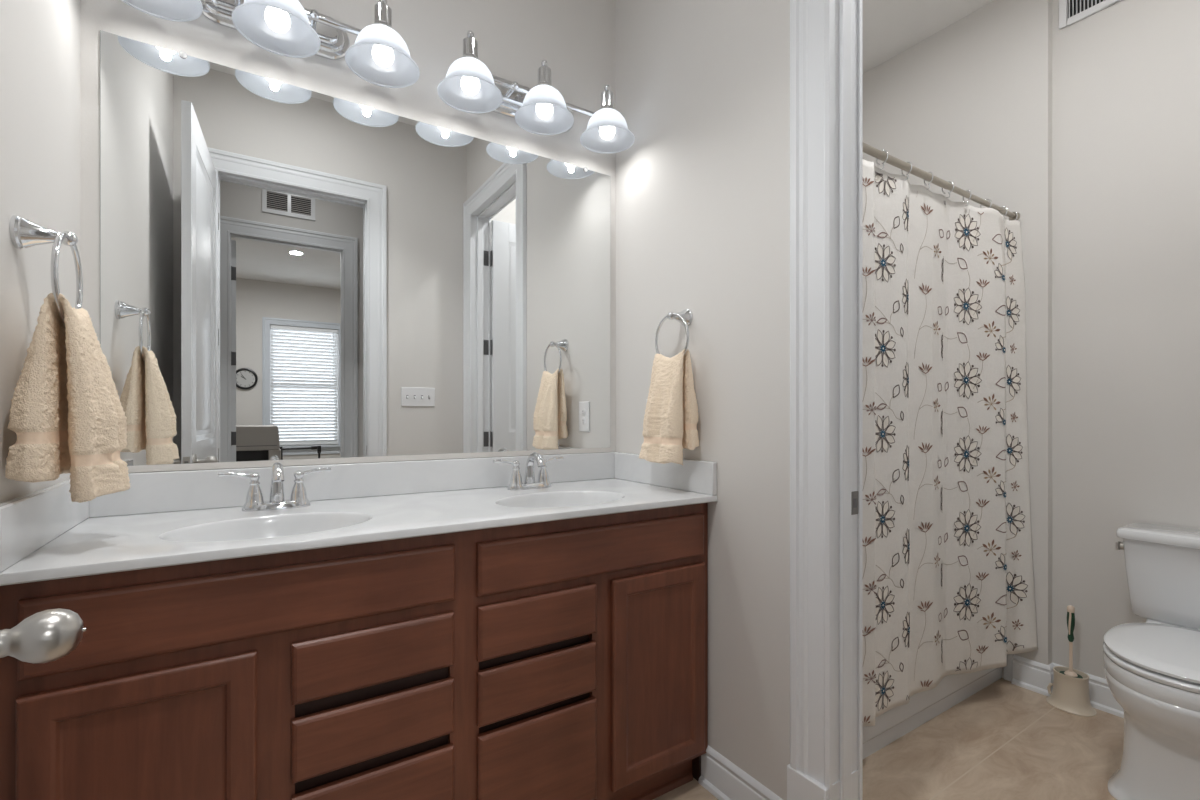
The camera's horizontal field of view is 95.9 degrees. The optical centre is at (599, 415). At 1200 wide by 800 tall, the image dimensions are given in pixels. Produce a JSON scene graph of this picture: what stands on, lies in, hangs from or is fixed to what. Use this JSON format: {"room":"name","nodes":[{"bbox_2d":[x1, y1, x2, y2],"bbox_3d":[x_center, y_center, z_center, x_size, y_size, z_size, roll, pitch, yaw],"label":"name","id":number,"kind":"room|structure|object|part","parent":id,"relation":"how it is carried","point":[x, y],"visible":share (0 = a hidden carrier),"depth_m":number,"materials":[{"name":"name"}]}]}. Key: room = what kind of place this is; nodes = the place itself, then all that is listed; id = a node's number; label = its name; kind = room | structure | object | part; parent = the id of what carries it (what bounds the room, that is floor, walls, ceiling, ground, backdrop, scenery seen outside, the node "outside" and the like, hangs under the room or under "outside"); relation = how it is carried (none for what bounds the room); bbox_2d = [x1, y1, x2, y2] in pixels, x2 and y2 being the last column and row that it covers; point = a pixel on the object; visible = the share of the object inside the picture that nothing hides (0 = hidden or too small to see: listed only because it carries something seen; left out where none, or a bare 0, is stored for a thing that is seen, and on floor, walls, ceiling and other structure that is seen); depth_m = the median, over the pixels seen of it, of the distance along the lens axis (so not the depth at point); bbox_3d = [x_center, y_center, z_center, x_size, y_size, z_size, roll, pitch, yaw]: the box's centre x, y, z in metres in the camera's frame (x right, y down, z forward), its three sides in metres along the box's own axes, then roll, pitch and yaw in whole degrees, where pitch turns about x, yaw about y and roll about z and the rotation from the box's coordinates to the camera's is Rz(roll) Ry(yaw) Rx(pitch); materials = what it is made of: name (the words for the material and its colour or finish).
{"room":"bathroom","nodes":[
{"label":"bathroom","id":0,"kind":"room"},
{"bbox_2d":[0,0,79,503],"bbox_3d":[-0.796,-0.351,0.471,0.120,3.050,1.940,0,0,-33],"label":"wall","id":1,"kind":"structure","parent":0,"point":[40,39],"depth_m":1.04,"materials":[{"name":"paint"}]},
{"bbox_2d":[9,215,82,323],"bbox_3d":[-1.003,-0.260,0.984,0.082,0.189,0.170,0,0,-33],"label":"towel ring","id":2,"kind":"object","parent":1,"relation":"attached to","point":[24,233],"visible":0.88,"depth_m":0.96,"materials":[{"name":"silver metal"}]},
{"bbox_3d":[-1.012,-0.326,0.978,0.060,0.057,0.057,0,0,-33],"label":"post","id":3,"kind":"part","parent":2,"relation":"part of","materials":[{"name":"silver metal"}]},
{"bbox_2d":[5,293,129,502],"bbox_3d":[-0.972,-0.029,1.002,0.147,0.368,0.197,0,0,-36],"label":"hand towel","id":4,"kind":"object","parent":2,"relation":"hanging from","point":[67,415],"visible":1,"depth_m":0.95,"materials":[{"name":"fabric"}]},
{"bbox_2d":[0,608,86,662],"bbox_3d":[-0.371,-0.078,0.185,0.206,2.483,0.774,0,0,-36],"label":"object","id":5,"kind":"structure","parent":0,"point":[49,635],"depth_m":0.47,"materials":[{"name":"metal"}]},
{"bbox_2d":[80,0,615,472],"bbox_3d":[0.058,-0.351,2.237,3.460,3.050,0.120,0,0,-33],"label":"wall","id":6,"kind":"structure","parent":0,"point":[576,38],"depth_m":1.78,"materials":[{"name":"paint"}]},
{"bbox_2d":[121,0,419,87],"bbox_3d":[-0.856,-1.107,1.441,0.723,0.203,0.240,0,0,-33],"label":"vanity light","id":7,"kind":"object","parent":6,"relation":"attached to","point":[379,55],"visible":1,"depth_m":1.49,"materials":[{"name":"white glass"}]},
{"bbox_3d":[-1.065,-1.058,1.284,0.201,0.104,0.201,0,0,-33],"label":"lamp shade","id":8,"kind":"part","parent":7,"relation":"part of","materials":[{"name":"white glass"}]},
{"bbox_3d":[-0.846,-1.058,1.424,0.201,0.104,0.201,0,0,-33],"label":"lamp shade","id":9,"kind":"part","parent":7,"relation":"part of","materials":[{"name":"white glass"}]},
{"bbox_3d":[-0.846,-1.059,1.424,0.059,0.094,0.059,0,0,-33],"label":"bulb","id":10,"kind":"part","parent":7,"relation":"part of","materials":[{"name":"white glass"}]},
{"bbox_3d":[-0.625,-1.058,1.565,0.201,0.104,0.201,0,0,-33],"label":"lamp shade","id":11,"kind":"part","parent":7,"relation":"part of","materials":[{"name":"white glass"}]},
{"bbox_3d":[-0.625,-1.059,1.565,0.059,0.094,0.059,0,0,-33],"label":"bulb","id":12,"kind":"part","parent":7,"relation":"part of","materials":[{"name":"white glass"}]},
{"bbox_2d":[374,0,392,28],"bbox_3d":[-0.625,-1.158,1.565,0.060,0.102,0.060,0,0,-33],"label":"socket","id":13,"kind":"object","parent":7,"relation":"attached to","point":[382,12],"depth_m":1.55,"materials":[{"name":"silver metal"}]},
{"bbox_2d":[89,452,614,517],"bbox_3d":[-0.595,0.198,1.737,1.578,0.104,0.019,0,0,-33],"label":"backsplash","id":14,"kind":"structure","parent":6,"relation":"attached to","point":[168,491],"depth_m":1.62,"materials":[{"name":"stone"}]},
{"bbox_2d":[100,30,610,472],"bbox_3d":[-0.594,-0.406,1.743,1.515,1.102,0.010,0,0,-33],"label":"wall mirror","id":15,"kind":"object","parent":6,"relation":"attached to","point":[291,275],"visible":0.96,"depth_m":1.60,"materials":[{"name":"silver mirror"}]},
{"bbox_2d":[437,31,634,153],"bbox_3d":[-0.199,-1.107,1.859,0.717,0.203,0.240,0,0,-33],"label":"vanity light","id":16,"kind":"object","parent":6,"relation":"attached to","point":[468,86],"visible":1,"depth_m":1.83,"materials":[{"name":"white glass"}]},
{"bbox_3d":[-0.406,-1.058,1.704,0.201,0.104,0.201,0,0,-33],"label":"lamp shade","id":17,"kind":"part","parent":16,"relation":"part of","materials":[{"name":"white glass"}]},
{"bbox_2d":[462,31,478,59],"bbox_3d":[-0.406,-1.158,1.704,0.060,0.102,0.060,0,0,-33],"label":"socket","id":18,"kind":"object","parent":16,"relation":"attached to","point":[470,44],"depth_m":1.69,"materials":[{"name":"silver metal"}]},
{"bbox_3d":[-0.406,-1.059,1.704,0.059,0.094,0.059,0,0,-33],"label":"bulb","id":19,"kind":"part","parent":16,"relation":"part of","materials":[{"name":"white glass"}]},
{"bbox_2d":[537,60,551,85],"bbox_3d":[-0.187,-1.158,1.844,0.060,0.102,0.060,0,0,-33],"label":"socket","id":20,"kind":"object","parent":16,"relation":"attached to","point":[544,72],"depth_m":1.82,"materials":[{"name":"silver metal"}]},
{"bbox_3d":[-0.187,-1.058,1.844,0.201,0.104,0.201,0,0,-33],"label":"lamp shade","id":21,"kind":"part","parent":16,"relation":"part of","materials":[{"name":"white glass"}]},
{"bbox_3d":[-0.187,-1.059,1.844,0.059,0.094,0.059,0,0,-33],"label":"bulb","id":22,"kind":"part","parent":16,"relation":"part of","materials":[{"name":"white glass"}]},
{"bbox_2d":[600,85,613,108],"bbox_3d":[0.029,-1.158,1.982,0.060,0.102,0.060,0,0,-33],"label":"socket","id":23,"kind":"object","parent":16,"relation":"attached to","point":[607,96],"depth_m":1.96,"materials":[{"name":"silver metal"}]},
{"bbox_3d":[0.029,-1.059,1.982,0.059,0.094,0.059,0,0,-33],"label":"bulb","id":24,"kind":"part","parent":16,"relation":"part of","materials":[{"name":"white glass"}]},
{"bbox_3d":[0.029,-1.058,1.982,0.201,0.104,0.201,0,0,-33],"label":"lamp shade","id":25,"kind":"part","parent":16,"relation":"part of","materials":[{"name":"white glass"}]},
{"bbox_2d":[616,0,789,799],"bbox_3d":[0.604,-0.351,1.435,0.116,3.050,1.820,0,0,-33],"label":"wall","id":26,"kind":"structure","parent":0,"point":[703,86],"depth_m":1.66,"materials":[{"name":"paint"}]},
{"bbox_2d":[655,309,692,355],"bbox_3d":[0.260,-0.260,1.790,0.082,0.189,0.170,0,0,-33],"label":"towel ring","id":27,"kind":"object","parent":26,"relation":"attached to","point":[685,317],"visible":0.88,"depth_m":1.78,"materials":[{"name":"silver metal"}]},
{"bbox_2d":[639,349,699,464],"bbox_3d":[0.225,-0.027,1.780,0.135,0.368,0.193,0,0,-33],"label":"hand towel","id":28,"kind":"object","parent":27,"relation":"hanging from","point":[670,421],"visible":0.99,"depth_m":1.73,"materials":[{"name":"fabric"}]},
{"bbox_3d":[0.269,-0.326,1.796,0.060,0.057,0.057,0,0,-33],"label":"post","id":29,"kind":"part","parent":27,"relation":"part of","materials":[{"name":"silver metal"}]},
{"bbox_2d":[698,745,782,799],"bbox_3d":[0.419,1.113,1.591,0.026,0.121,0.342,0,0,-33],"label":"baseboard","id":30,"kind":"structure","parent":26,"relation":"attached to","point":[722,778],"depth_m":1.64,"materials":[{"name":"paint"}]},
{"bbox_2d":[787,0,858,799],"bbox_3d":[0.823,-0.133,1.069,0.147,2.614,0.976,0,0,-33],"label":"trim","id":31,"kind":"structure","parent":26,"relation":"attached to","point":[823,765],"depth_m":1.38,"materials":[{"name":"paint"}]},
{"bbox_3d":[0.667,0.229,1.414,0.028,0.060,0.004,0,0,-33],"label":"strike plate","id":32,"kind":"part","parent":31,"relation":"part of","materials":[{"name":"metal"}]},
{"bbox_2d":[858,0,862,799],"bbox_3d":[0.892,-0.133,1.113,0.025,2.614,0.964,0,0,-33],"label":"trim","id":33,"kind":"structure","parent":26,"relation":"attached to","point":[860,2],"depth_m":1.42,"materials":[{"name":"paint"}]},
{"bbox_2d":[653,678,1123,799],"bbox_3d":[0.564,1.224,1.445,3.460,0.100,2.000,0,0,-33],"label":"floor","id":34,"kind":"structure","parent":0,"point":[1004,741],"depth_m":1.86,"materials":[{"name":"tile"}]},
{"bbox_2d":[0,503,707,799],"bbox_3d":[-0.454,0.723,1.515,1.572,0.903,0.544,0,0,-33],"label":"vanity cabinet","id":35,"kind":"object","parent":34,"relation":"on","point":[566,659],"visible":0.93,"depth_m":1.19,"materials":[{"name":"brown wood"}]},
{"bbox_3d":[-0.813,0.758,0.974,0.332,0.589,0.019,0,0,-33],"label":"door","id":36,"kind":"part","parent":35,"relation":"part of","materials":[{"name":"brown wood"}]},
{"bbox_2d":[0,452,716,585],"bbox_3d":[-0.448,0.263,1.507,1.578,0.234,0.565,0,0,-33],"label":"countertop","id":37,"kind":"structure","parent":35,"relation":"on","point":[168,518],"depth_m":1.39,"materials":[{"name":"stone"}]},
{"bbox_2d":[159,512,372,541],"bbox_3d":[-0.739,0.315,1.233,0.414,0.130,0.286,0,0,-33],"label":"sink basin","id":38,"kind":"object","parent":37,"relation":"in","point":[261,527],"depth_m":1.32,"materials":[{"name":"white ceramic"}]},
{"bbox_2d":[218,462,330,510],"bbox_3d":[-0.848,0.187,1.427,0.263,0.126,0.132,0,0,-33],"label":"faucet","id":39,"kind":"object","parent":37,"relation":"on","point":[254,501],"visible":1,"depth_m":1.44,"materials":[{"name":"silver metal"}]},
{"bbox_3d":[-0.948,0.158,1.411,0.076,0.022,0.013,0,0,-29],"label":"lever","id":40,"kind":"part","parent":39,"relation":"part of","materials":[{"name":"silver metal"}]},
{"bbox_3d":[-0.911,0.199,1.432,0.053,0.094,0.053,0,0,-33],"label":"handle","id":41,"kind":"part","parent":39,"relation":"part of","materials":[{"name":"silver metal"}]},
{"bbox_3d":[-0.869,0.241,1.459,0.160,0.018,0.056,0,0,-33],"label":"plate","id":42,"kind":"part","parent":39,"relation":"part of","materials":[{"name":"silver metal"}]},
{"bbox_3d":[-0.847,0.181,1.425,0.037,0.116,0.126,0,0,-33],"label":"spout","id":43,"kind":"part","parent":39,"relation":"part of","materials":[{"name":"silver metal"}]},
{"bbox_3d":[-0.826,0.199,1.486,0.053,0.094,0.053,0,0,-33],"label":"handle","id":44,"kind":"part","parent":39,"relation":"part of","materials":[{"name":"silver metal"}]},
{"bbox_3d":[-0.791,0.158,1.511,0.076,0.022,0.013,0,0,-36],"label":"lever","id":45,"kind":"part","parent":39,"relation":"part of","materials":[{"name":"silver metal"}]},
{"bbox_2d":[493,452,563,489],"bbox_3d":[-0.218,0.187,1.827,0.263,0.126,0.132,0,0,-33],"label":"faucet","id":46,"kind":"object","parent":37,"relation":"on","point":[516,483],"visible":1,"depth_m":1.83,"materials":[{"name":"silver metal"}]},
{"bbox_3d":[-0.318,0.158,1.810,0.076,0.022,0.013,0,0,-29],"label":"lever","id":47,"kind":"part","parent":46,"relation":"part of","materials":[{"name":"silver metal"}]},
{"bbox_3d":[-0.281,0.199,1.831,0.053,0.094,0.053,0,0,-33],"label":"handle","id":48,"kind":"part","parent":46,"relation":"part of","materials":[{"name":"silver metal"}]},
{"bbox_3d":[-0.238,0.241,1.859,0.160,0.018,0.056,0,0,-33],"label":"plate","id":49,"kind":"part","parent":46,"relation":"part of","materials":[{"name":"silver metal"}]},
{"bbox_3d":[-0.217,0.181,1.824,0.037,0.116,0.126,0,0,-33],"label":"spout","id":50,"kind":"part","parent":46,"relation":"part of","materials":[{"name":"silver metal"}]},
{"bbox_3d":[-0.196,0.199,1.886,0.053,0.094,0.053,0,0,-33],"label":"handle","id":51,"kind":"part","parent":46,"relation":"part of","materials":[{"name":"silver metal"}]},
{"bbox_3d":[-0.161,0.158,1.910,0.076,0.022,0.013,0,0,-36],"label":"lever","id":52,"kind":"part","parent":46,"relation":"part of","materials":[{"name":"silver metal"}]},
{"bbox_2d":[495,491,624,507],"bbox_3d":[-0.111,0.315,1.629,0.414,0.130,0.286,0,0,-33],"label":"sink basin","id":53,"kind":"object","parent":37,"relation":"in","point":[547,499],"depth_m":1.75,"materials":[{"name":"white ceramic"}]},
{"bbox_3d":[-0.500,0.761,1.212,0.320,0.040,0.016,0,0,-33],"label":"drawer rail","id":54,"kind":"part","parent":35,"relation":"part of","materials":[{"name":"brown wood"}]},
{"bbox_3d":[-0.500,0.604,1.212,0.320,0.040,0.016,0,0,-33],"label":"drawer rail","id":55,"kind":"part","parent":35,"relation":"part of","materials":[{"name":"brown wood"}]},
{"bbox_3d":[-0.483,0.910,1.185,0.332,0.271,0.019,0,0,-33],"label":"drawer","id":56,"kind":"part","parent":35,"relation":"part of","materials":[{"name":"brown wood"}]},
{"bbox_3d":[-0.483,0.682,1.185,0.332,0.126,0.019,0,0,-33],"label":"drawer","id":57,"kind":"part","parent":35,"relation":"part of","materials":[{"name":"brown wood"}]},
{"bbox_3d":[-0.483,0.525,1.185,0.332,0.124,0.019,0,0,-33],"label":"drawer","id":58,"kind":"part","parent":35,"relation":"part of","materials":[{"name":"brown wood"}]},
{"bbox_3d":[-0.168,0.761,1.423,0.324,0.040,0.016,0,0,-33],"label":"drawer rail","id":59,"kind":"part","parent":35,"relation":"part of","materials":[{"name":"brown wood"}]},
{"bbox_3d":[-0.168,0.604,1.423,0.324,0.040,0.016,0,0,-33],"label":"drawer rail","id":60,"kind":"part","parent":35,"relation":"part of","materials":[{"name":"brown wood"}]},
{"bbox_3d":[-0.151,0.913,1.396,0.336,0.274,0.019,0,0,-33],"label":"drawer","id":61,"kind":"part","parent":35,"relation":"part of","materials":[{"name":"brown wood"}]},
{"bbox_3d":[-0.151,0.687,1.396,0.336,0.132,0.019,0,0,-33],"label":"drawer","id":62,"kind":"part","parent":35,"relation":"part of","materials":[{"name":"brown wood"}]},
{"bbox_3d":[-0.151,0.529,1.396,0.336,0.132,0.019,0,0,-33],"label":"drawer","id":63,"kind":"part","parent":35,"relation":"part of","materials":[{"name":"brown wood"}]},
{"bbox_3d":[0.182,0.758,1.609,0.347,0.590,0.019,0,0,-33],"label":"door","id":64,"kind":"part","parent":35,"relation":"part of","materials":[{"name":"brown wood"}]},
{"bbox_2d":[863,667,1001,758],"bbox_3d":[0.987,0.982,2.319,1.478,0.384,0.723,0,0,-33],"label":"bathtub","id":65,"kind":"object","parent":34,"relation":"on","point":[922,707],"visible":0.02,"depth_m":2.05,"materials":[{"name":"ceramic"}]},
{"bbox_2d":[1046,666,1096,716],"bbox_3d":[1.900,1.105,2.182,0.135,0.138,0.154,0,0,-33],"label":"toilet brush holder","id":66,"kind":"object","parent":34,"relation":"on","point":[1069,694],"visible":0.95,"depth_m":2.15,"materials":[{"name":"beige plastic"}]},
{"bbox_2d":[1059,605,1082,677],"bbox_3d":[1.901,0.959,2.181,0.076,0.386,0.076,0,0,-33],"label":"toilet brush","id":67,"kind":"object","parent":66,"relation":"in","point":[1070,609],"visible":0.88,"depth_m":2.18,"materials":[{"name":"white plastic"}]},
{"bbox_3d":[1.901,0.851,2.181,0.026,0.122,0.026,0,0,-33],"label":"handle","id":68,"kind":"part","parent":67,"relation":"part of","materials":[{"name":"green plastic"}]},
{"bbox_2d":[1103,523,1199,799],"bbox_3d":[1.885,0.791,1.699,0.705,0.765,0.473,0,0,-33],"label":"toilet","id":69,"kind":"object","parent":34,"relation":"on","point":[1152,667],"visible":1,"depth_m":1.65,"materials":[{"name":"ceramic"}]},
{"bbox_3d":[1.913,0.479,1.985,0.036,0.030,0.020,0,0,-33],"label":"flush lever","id":70,"kind":"part","parent":69,"relation":"part of","materials":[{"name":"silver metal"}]},
{"bbox_3d":[1.804,0.748,1.646,0.510,0.020,0.394,0,0,-33],"label":"seat","id":71,"kind":"part","parent":69,"relation":"part of","materials":[{"name":"ceramic"}]},
{"bbox_3d":[1.843,0.966,1.670,0.604,0.416,0.392,0,0,-33],"label":"bowl","id":72,"kind":"part","parent":69,"relation":"part of","materials":[{"name":"ceramic"}]},
{"bbox_3d":[1.808,0.723,1.648,0.509,0.021,0.390,0,0,-33],"label":"lid","id":73,"kind":"part","parent":69,"relation":"part of","materials":[{"name":"ceramic"}]},
{"bbox_3d":[2.090,0.428,1.828,0.220,0.038,0.470,0,0,-33],"label":"tank lid","id":74,"kind":"part","parent":69,"relation":"part of","materials":[{"name":"ceramic"}]},
{"bbox_3d":[2.098,0.586,1.833,0.202,0.280,0.442,0,0,-33],"label":"tank","id":75,"kind":"part","parent":69,"relation":"part of","materials":[{"name":"ceramic"}]},
{"bbox_2d":[863,0,993,73],"bbox_3d":[1.595,-1.926,-1.064,4.540,0.100,7.340,0,0,-33],"label":"ceiling","id":76,"kind":"structure","parent":0,"point":[890,27],"depth_m":2.57,"materials":[{"name":"paint"}]},
{"bbox_2d":[863,0,1051,677],"bbox_3d":[1.718,-0.351,2.697,0.157,3.050,0.889,0,0,-33],"label":"wall","id":77,"kind":"structure","parent":0,"point":[969,104],"depth_m":2.40,"materials":[{"name":"paint"}]},
{"bbox_2d":[863,142,1019,219],"bbox_3d":[1.203,-0.872,1.981,1.482,0.038,0.038,0,0,-33],"label":"shower rod","id":78,"kind":"object","parent":77,"relation":"attached to","point":[867,149],"visible":0.56,"depth_m":1.97,"materials":[{"name":"metal"}]},
{"bbox_2d":[876,150,887,169],"bbox_3d":[0.950,-0.858,1.819,0.009,0.065,0.043,0,0,-33],"label":"curtain ring","id":79,"kind":"object","parent":78,"relation":"hanging from","point":[883,164],"visible":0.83,"depth_m":1.81,"materials":[{"name":"silver metal"}]},
{"bbox_2d":[901,162,911,179],"bbox_3d":[1.079,-0.858,1.901,0.009,0.065,0.043,0,0,-23],"label":"curtain ring","id":80,"kind":"object","parent":78,"relation":"hanging from","point":[907,162],"visible":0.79,"depth_m":1.89,"materials":[{"name":"silver metal"}]},
{"bbox_2d":[863,159,1037,726],"bbox_3d":[1.209,0.091,1.986,1.459,1.874,0.095,0,0,-29],"label":"shower curtain","id":81,"kind":"object","parent":80,"relation":"hanging from","point":[948,576],"visible":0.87,"depth_m":2.07,"materials":[{"name":"fabric"}]},
{"bbox_2d":[924,172,932,189],"bbox_3d":[1.204,-0.858,1.981,0.009,0.065,0.043,0,0,-12],"label":"curtain ring","id":82,"kind":"object","parent":78,"relation":"hanging from","point":[925,184],"visible":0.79,"depth_m":1.97,"materials":[{"name":"silver metal"}]},
{"bbox_2d":[941,181,953,197],"bbox_3d":[1.326,-0.858,2.059,0.009,0.065,0.043,0,0,-41],"label":"curtain ring","id":83,"kind":"object","parent":78,"relation":"hanging from","point":[948,181],"visible":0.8,"depth_m":2.05,"materials":[{"name":"silver metal"}]},
{"bbox_2d":[962,190,971,206],"bbox_3d":[1.452,-0.858,2.139,0.009,0.065,0.043,0,0,-8],"label":"curtain ring","id":84,"kind":"object","parent":78,"relation":"hanging from","point":[966,190],"visible":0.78,"depth_m":2.13,"materials":[{"name":"silver metal"}]},
{"bbox_2d":[1004,654,1013,681],"bbox_3d":[1.812,0.974,2.395,0.010,0.400,0.036,0,0,-33],"label":"trim","id":85,"kind":"structure","parent":77,"relation":"attached to","point":[1008,670],"depth_m":2.39,"materials":[{"name":"ceramic"}]},
{"bbox_2d":[1052,0,1199,678],"bbox_3d":[2.227,-0.351,1.943,0.110,3.050,0.931,0,0,-33],"label":"wall","id":86,"kind":"structure","parent":0,"point":[1126,74],"depth_m":2.13,"materials":[{"name":"paint"}]},
{"bbox_2d":[1011,655,1123,717],"bbox_3d":[2.117,1.113,1.945,0.073,0.121,1.052,0,0,-33],"label":"baseboard","id":87,"kind":"structure","parent":86,"relation":"attached to","point":[1028,674],"depth_m":2.28,"materials":[{"name":"paint"}]},
{"bbox_2d":[1059,0,1121,29],"bbox_3d":[2.025,-1.708,2.147,0.012,0.168,0.322,0,0,-33],"label":"air vent","id":88,"kind":"object","parent":86,"relation":"in","point":[1070,13],"visible":1,"depth_m":2.23,"materials":[{"name":"white plastic"}]}
]}

